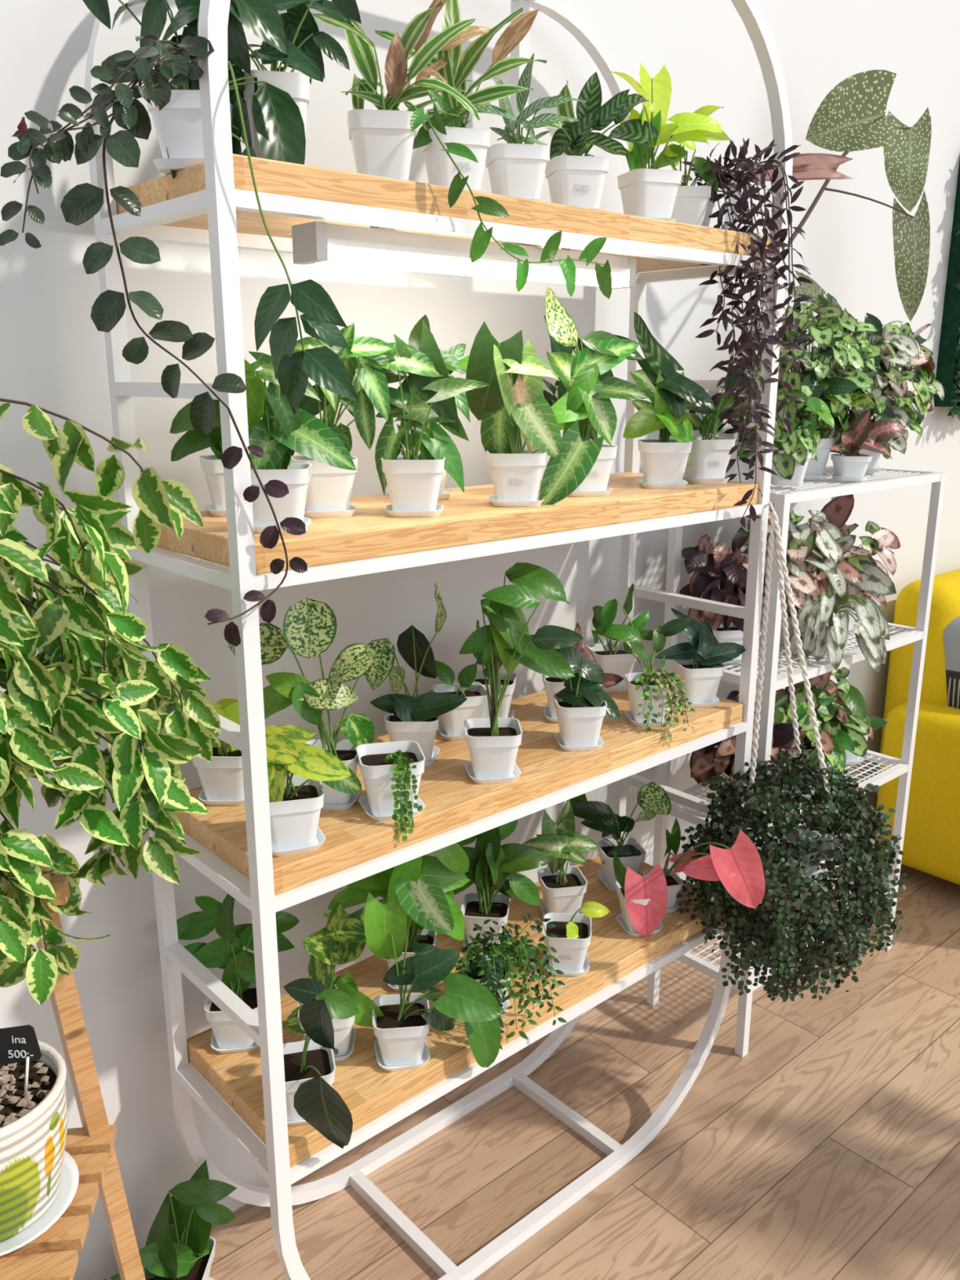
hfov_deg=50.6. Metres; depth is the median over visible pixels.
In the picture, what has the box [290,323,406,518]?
potted plant
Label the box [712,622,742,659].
pot
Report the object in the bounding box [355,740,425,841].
potted plant
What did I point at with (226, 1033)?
pot
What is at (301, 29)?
potted plant
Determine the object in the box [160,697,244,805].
pothos
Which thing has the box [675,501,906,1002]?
hanging plant
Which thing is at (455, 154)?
spider plant
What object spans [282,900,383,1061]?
pothos
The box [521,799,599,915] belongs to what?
potted syngonium
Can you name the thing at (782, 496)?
rack
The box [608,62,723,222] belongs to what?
potted plant
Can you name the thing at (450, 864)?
potted syngonium
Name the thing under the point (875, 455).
pot
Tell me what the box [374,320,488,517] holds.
potted syngonium
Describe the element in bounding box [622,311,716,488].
potted syngonium
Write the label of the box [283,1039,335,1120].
pot
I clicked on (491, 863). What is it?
potted plant
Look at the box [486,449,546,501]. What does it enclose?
pot
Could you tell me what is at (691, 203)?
pot
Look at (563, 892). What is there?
pot
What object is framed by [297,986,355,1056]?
pot
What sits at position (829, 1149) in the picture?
floor
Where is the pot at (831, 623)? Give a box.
[813,618,834,653]
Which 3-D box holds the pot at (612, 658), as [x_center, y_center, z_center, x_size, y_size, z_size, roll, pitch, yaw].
[0.301,0.062,2.324,0.100,0.086,0.100,-3,15,-11]
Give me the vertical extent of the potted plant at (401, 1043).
0.393 m
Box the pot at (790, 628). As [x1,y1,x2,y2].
[760,616,794,646]
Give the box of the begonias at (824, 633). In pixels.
[785,587,889,672]
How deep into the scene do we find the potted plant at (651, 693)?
2.04 m
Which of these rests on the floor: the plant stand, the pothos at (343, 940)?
the plant stand
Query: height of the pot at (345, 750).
0.086 m
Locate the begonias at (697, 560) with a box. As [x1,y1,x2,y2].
[679,530,765,663]
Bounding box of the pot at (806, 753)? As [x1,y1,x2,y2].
[802,749,812,759]
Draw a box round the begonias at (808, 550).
[727,506,862,650]
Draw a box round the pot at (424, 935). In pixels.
[386,928,436,986]
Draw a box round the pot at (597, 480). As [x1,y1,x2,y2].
[573,444,617,491]
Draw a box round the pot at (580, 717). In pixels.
[553,694,607,746]
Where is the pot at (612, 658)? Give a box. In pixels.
[586,642,637,688]
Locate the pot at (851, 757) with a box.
[844,733,867,761]
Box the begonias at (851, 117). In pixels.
[724,69,931,483]
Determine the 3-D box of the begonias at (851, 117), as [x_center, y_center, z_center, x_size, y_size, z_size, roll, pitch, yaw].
[0.877,-0.891,2.503,0.794,0.954,0.197,-13,19,-40]
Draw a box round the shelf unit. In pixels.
[84,0,792,1279]
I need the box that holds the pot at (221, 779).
[192,755,244,800]
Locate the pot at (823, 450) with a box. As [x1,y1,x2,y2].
[804,437,835,475]
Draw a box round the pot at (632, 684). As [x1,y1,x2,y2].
[624,672,676,722]
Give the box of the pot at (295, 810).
[269,774,324,851]
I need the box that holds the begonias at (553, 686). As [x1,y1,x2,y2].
[542,622,624,722]
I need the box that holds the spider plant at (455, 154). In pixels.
[374,0,612,298]
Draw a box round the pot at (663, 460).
[637,439,692,483]
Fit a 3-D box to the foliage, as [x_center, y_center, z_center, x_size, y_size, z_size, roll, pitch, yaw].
[1.959,-1.255,3.644,1.102,0.927,0.117,-13,19,-40]
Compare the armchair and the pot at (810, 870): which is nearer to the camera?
the pot at (810, 870)
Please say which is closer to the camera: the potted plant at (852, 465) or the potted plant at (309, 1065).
the potted plant at (309, 1065)
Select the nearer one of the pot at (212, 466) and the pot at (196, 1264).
the pot at (212, 466)
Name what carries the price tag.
in the ceramic planter at (39, 1179)
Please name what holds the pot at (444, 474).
on the potted aglaonema at (451, 356)
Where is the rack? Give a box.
[646,465,946,1057]
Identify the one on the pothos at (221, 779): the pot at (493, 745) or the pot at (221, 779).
the pot at (221, 779)
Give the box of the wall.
[0,0,959,1279]
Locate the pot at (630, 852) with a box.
[596,837,646,888]
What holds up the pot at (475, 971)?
on the potted fern
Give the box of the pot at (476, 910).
[460,893,510,948]
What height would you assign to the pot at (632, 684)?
0.086 m
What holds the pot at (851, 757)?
on the potted plant at (876, 722)
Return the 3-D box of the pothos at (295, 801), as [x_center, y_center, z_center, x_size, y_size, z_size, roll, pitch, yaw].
[-0.273,0.222,1.534,0.185,0.183,0.110,-1,15,-4]
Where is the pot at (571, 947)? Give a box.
[542,912,591,973]
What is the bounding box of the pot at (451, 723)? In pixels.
[432,681,488,736]
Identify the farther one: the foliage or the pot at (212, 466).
the foliage
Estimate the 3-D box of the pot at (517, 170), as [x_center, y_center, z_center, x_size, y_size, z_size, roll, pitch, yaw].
[0.059,-0.747,1.646,0.095,0.086,0.095,-3,15,-11]
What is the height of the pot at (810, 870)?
0.130 m
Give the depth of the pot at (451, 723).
1.99 m
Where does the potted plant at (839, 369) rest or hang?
on the rack
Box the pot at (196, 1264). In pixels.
[142,1235,215,1279]
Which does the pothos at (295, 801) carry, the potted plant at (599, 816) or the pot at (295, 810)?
the pot at (295, 810)
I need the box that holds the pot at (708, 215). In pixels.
[702,200,715,226]
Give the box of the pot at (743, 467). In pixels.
[724,440,755,483]
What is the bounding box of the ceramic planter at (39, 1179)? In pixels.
[0,1040,79,1256]
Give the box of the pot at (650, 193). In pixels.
[617,168,682,217]
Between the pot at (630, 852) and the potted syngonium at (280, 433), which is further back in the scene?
the pot at (630, 852)
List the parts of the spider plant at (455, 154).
pot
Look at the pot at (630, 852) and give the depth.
2.39 m
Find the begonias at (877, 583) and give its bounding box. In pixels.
[789,493,900,633]
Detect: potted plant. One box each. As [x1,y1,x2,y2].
[0,0,359,647]
[110,1158,237,1279]
[169,360,261,516]
[176,893,299,1053]
[227,597,377,810]
[243,0,361,158]
[283,977,359,1148]
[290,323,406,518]
[311,0,489,182]
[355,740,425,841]
[364,582,466,767]
[364,865,501,1071]
[453,321,604,506]
[453,819,554,951]
[458,562,583,783]
[462,53,586,201]
[545,286,651,497]
[553,645,620,751]
[567,781,671,891]
[593,598,695,742]
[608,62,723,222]
[653,105,733,226]
[682,360,759,484]
[743,292,885,479]
[797,312,944,472]
[828,706,888,764]
[830,408,906,480]
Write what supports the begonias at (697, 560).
on the rack
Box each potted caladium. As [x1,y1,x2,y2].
[613,851,667,937]
[642,816,764,912]
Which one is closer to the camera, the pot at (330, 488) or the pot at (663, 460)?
the pot at (330, 488)
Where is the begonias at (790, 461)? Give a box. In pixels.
[737,367,834,485]
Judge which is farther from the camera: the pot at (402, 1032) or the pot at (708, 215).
the pot at (708, 215)
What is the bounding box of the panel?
[933,159,959,406]
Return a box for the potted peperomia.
[432,660,488,740]
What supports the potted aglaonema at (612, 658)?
on the shelf unit
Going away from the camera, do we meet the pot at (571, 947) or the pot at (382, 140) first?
the pot at (382, 140)
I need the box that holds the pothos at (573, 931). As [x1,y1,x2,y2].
[542,901,609,976]
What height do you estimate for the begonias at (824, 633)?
0.204 m
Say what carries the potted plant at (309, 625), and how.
on the shelf unit
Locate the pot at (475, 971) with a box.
[462,959,511,1004]
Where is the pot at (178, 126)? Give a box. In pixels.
[146,89,232,158]
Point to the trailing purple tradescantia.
(724, 179)
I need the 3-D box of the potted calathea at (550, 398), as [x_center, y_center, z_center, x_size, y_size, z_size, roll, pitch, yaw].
[0.208,-0.488,2.078,0.204,0.328,0.146,-3,15,-11]
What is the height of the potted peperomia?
0.147 m
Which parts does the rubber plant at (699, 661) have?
pot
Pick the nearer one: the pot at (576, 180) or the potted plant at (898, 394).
the pot at (576, 180)
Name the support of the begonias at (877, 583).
on the rack
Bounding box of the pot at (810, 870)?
[751,826,834,909]
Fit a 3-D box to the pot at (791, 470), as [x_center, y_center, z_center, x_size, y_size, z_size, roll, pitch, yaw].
[0.714,-0.403,2.359,0.095,0.081,0.095,1,15,4]
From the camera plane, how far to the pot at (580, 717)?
1.93 m
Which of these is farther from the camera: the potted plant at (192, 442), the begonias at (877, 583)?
the begonias at (877, 583)
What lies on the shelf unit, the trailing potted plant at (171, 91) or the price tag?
the trailing potted plant at (171, 91)
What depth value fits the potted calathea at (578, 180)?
1.70 m
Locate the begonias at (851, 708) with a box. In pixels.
[754,654,873,777]
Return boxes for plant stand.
[0,865,145,1279]
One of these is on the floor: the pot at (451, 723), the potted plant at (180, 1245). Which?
the potted plant at (180, 1245)
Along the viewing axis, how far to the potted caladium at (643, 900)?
2.16 m
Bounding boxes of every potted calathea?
[528,71,648,211]
[542,315,629,440]
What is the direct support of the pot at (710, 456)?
on the potted plant at (710, 456)
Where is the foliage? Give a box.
[941,230,959,420]
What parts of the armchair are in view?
arm, backrest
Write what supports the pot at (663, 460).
on the potted syngonium at (664, 460)
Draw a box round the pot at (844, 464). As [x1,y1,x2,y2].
[831,453,871,476]
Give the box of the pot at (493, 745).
[463,717,522,779]
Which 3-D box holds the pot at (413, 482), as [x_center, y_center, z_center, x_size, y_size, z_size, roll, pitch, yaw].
[-0.106,-0.249,1.625,0.100,0.086,0.100,-1,15,-2]
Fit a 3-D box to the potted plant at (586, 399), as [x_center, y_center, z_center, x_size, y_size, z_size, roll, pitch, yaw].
[0.198,-0.459,1.876,0.146,0.375,0.185,-13,19,-40]
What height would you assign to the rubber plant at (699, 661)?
0.208 m
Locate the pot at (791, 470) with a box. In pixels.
[770,450,812,485]
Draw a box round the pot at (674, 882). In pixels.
[642,868,683,909]
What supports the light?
attached to the shelf unit
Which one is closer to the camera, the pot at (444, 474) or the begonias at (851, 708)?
the pot at (444, 474)
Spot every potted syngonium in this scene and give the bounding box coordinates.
[244,351,356,533]
[327,842,470,991]
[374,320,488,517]
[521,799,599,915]
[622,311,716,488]
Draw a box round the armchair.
[874,568,959,884]
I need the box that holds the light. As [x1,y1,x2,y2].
[291,221,636,288]
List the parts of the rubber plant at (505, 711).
pot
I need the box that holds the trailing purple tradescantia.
[680,137,816,528]
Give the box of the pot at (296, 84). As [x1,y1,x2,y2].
[243,70,310,158]
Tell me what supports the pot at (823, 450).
on the potted plant at (839, 369)
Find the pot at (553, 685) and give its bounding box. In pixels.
[542,674,565,718]
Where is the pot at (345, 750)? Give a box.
[305,739,358,805]
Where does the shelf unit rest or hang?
on the floor
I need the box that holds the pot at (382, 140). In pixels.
[346,109,417,180]
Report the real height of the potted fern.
0.196 m
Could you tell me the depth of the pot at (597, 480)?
1.86 m
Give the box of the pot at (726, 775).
[720,771,733,781]
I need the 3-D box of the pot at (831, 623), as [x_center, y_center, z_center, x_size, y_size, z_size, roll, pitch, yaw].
[0.867,-0.008,2.580,0.090,0.076,0.090,-4,15,-16]
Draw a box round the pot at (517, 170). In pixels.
[485,142,550,199]
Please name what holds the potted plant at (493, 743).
on the shelf unit
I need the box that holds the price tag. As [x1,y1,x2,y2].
[0,1024,42,1096]
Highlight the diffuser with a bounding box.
[319,244,626,287]
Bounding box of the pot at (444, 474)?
[398,446,447,494]
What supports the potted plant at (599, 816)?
on the shelf unit
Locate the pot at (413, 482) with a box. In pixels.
[381,454,444,511]
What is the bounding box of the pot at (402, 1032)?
[372,992,429,1066]
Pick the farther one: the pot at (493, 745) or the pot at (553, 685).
the pot at (553, 685)
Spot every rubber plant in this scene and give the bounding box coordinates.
[466,619,534,718]
[654,607,746,707]
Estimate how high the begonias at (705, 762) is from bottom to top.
0.299 m
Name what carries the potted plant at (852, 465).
on the rack
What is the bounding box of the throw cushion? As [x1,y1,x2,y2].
[942,615,959,709]
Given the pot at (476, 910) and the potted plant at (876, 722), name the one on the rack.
the potted plant at (876, 722)
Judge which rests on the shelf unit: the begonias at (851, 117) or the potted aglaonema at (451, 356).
the potted aglaonema at (451, 356)
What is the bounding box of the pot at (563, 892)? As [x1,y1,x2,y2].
[537,866,587,913]
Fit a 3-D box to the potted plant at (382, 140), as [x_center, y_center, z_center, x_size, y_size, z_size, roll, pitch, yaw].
[-0.116,-0.808,1.477,0.272,0.298,0.138,0,15,-2]
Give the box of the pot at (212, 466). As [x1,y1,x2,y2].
[199,454,226,510]
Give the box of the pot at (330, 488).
[290,455,358,511]
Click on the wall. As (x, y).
(53, 353)
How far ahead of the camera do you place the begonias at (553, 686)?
2.09 m
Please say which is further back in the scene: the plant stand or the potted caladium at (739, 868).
the potted caladium at (739, 868)
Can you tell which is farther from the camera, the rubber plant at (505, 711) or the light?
the rubber plant at (505, 711)
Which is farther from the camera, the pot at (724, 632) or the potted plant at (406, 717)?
the pot at (724, 632)
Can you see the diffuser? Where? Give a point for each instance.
(439, 259)
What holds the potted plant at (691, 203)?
on the shelf unit
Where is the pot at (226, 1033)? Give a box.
[204,979,257,1048]
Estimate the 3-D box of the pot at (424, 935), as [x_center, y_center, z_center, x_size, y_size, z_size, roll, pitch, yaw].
[-0.138,0.633,2.019,0.100,0.086,0.100,1,15,3]
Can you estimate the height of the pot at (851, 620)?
0.086 m
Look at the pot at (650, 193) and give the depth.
1.81 m
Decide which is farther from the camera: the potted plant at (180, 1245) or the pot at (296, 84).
the potted plant at (180, 1245)
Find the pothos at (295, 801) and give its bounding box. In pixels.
[265,724,361,856]
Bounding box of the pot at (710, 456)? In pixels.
[684,436,735,478]
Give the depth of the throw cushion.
3.34 m
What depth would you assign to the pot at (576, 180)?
1.70 m
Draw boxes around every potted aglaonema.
[352,314,470,500]
[586,583,648,692]
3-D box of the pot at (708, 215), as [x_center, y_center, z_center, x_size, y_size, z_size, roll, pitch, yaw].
[0.425,-0.844,2.036,0.085,0.076,0.085,1,15,4]
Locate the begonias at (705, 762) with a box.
[689,690,806,791]
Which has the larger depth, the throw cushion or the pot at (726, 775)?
the throw cushion
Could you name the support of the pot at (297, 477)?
on the potted syngonium at (280, 433)
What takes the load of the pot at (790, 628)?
on the begonias at (808, 550)
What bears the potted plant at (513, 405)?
on the shelf unit
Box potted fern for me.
[454,912,566,1049]
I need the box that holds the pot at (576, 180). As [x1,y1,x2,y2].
[545,155,610,208]
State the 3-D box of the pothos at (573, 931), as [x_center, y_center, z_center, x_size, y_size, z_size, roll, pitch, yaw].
[0.177,0.593,2.061,0.123,0.150,0.123,-13,19,-40]
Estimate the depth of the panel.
3.38 m
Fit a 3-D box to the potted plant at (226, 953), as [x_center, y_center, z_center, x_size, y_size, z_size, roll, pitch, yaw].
[-0.457,0.573,1.832,0.227,0.306,0.147,5,16,20]
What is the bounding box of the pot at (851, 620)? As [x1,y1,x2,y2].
[835,601,856,629]
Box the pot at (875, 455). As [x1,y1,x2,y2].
[838,432,885,468]
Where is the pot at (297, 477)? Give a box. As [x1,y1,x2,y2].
[250,463,311,526]
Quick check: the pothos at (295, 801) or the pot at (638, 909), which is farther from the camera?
the pot at (638, 909)
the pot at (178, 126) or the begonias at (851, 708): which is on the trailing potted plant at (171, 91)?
the pot at (178, 126)
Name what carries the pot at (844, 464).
on the potted plant at (852, 465)
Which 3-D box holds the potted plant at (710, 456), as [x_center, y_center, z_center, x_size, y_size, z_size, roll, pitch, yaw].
[0.483,-0.458,2.107,0.137,0.255,0.154,-9,17,-30]
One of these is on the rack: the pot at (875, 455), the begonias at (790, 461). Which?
the begonias at (790, 461)
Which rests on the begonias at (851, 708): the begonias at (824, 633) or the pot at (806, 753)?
the pot at (806, 753)
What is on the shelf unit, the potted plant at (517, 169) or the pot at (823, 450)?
the potted plant at (517, 169)
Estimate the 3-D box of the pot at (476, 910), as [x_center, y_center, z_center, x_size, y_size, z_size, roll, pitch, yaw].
[0.012,0.600,2.147,0.100,0.086,0.100,2,15,6]
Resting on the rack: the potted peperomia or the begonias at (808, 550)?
the begonias at (808, 550)
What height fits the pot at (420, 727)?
0.086 m
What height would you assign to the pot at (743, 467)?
0.096 m
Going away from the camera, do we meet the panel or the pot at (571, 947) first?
the pot at (571, 947)
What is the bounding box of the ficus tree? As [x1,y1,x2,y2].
[0,398,221,1004]
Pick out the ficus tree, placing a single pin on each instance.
(90, 664)
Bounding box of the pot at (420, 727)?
[384,711,439,762]
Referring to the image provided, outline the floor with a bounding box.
[208,853,959,1279]
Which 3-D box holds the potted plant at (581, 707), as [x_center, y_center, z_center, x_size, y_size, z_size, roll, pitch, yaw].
[0.194,0.106,1.945,0.117,0.201,0.124,-13,19,-40]
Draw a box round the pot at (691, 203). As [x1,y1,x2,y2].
[671,185,711,226]
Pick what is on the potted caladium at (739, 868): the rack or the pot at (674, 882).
the pot at (674, 882)
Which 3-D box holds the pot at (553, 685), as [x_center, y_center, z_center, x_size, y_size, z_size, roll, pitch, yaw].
[0.181,0.115,2.119,0.100,0.086,0.100,0,15,-2]
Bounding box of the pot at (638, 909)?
[615,880,656,932]

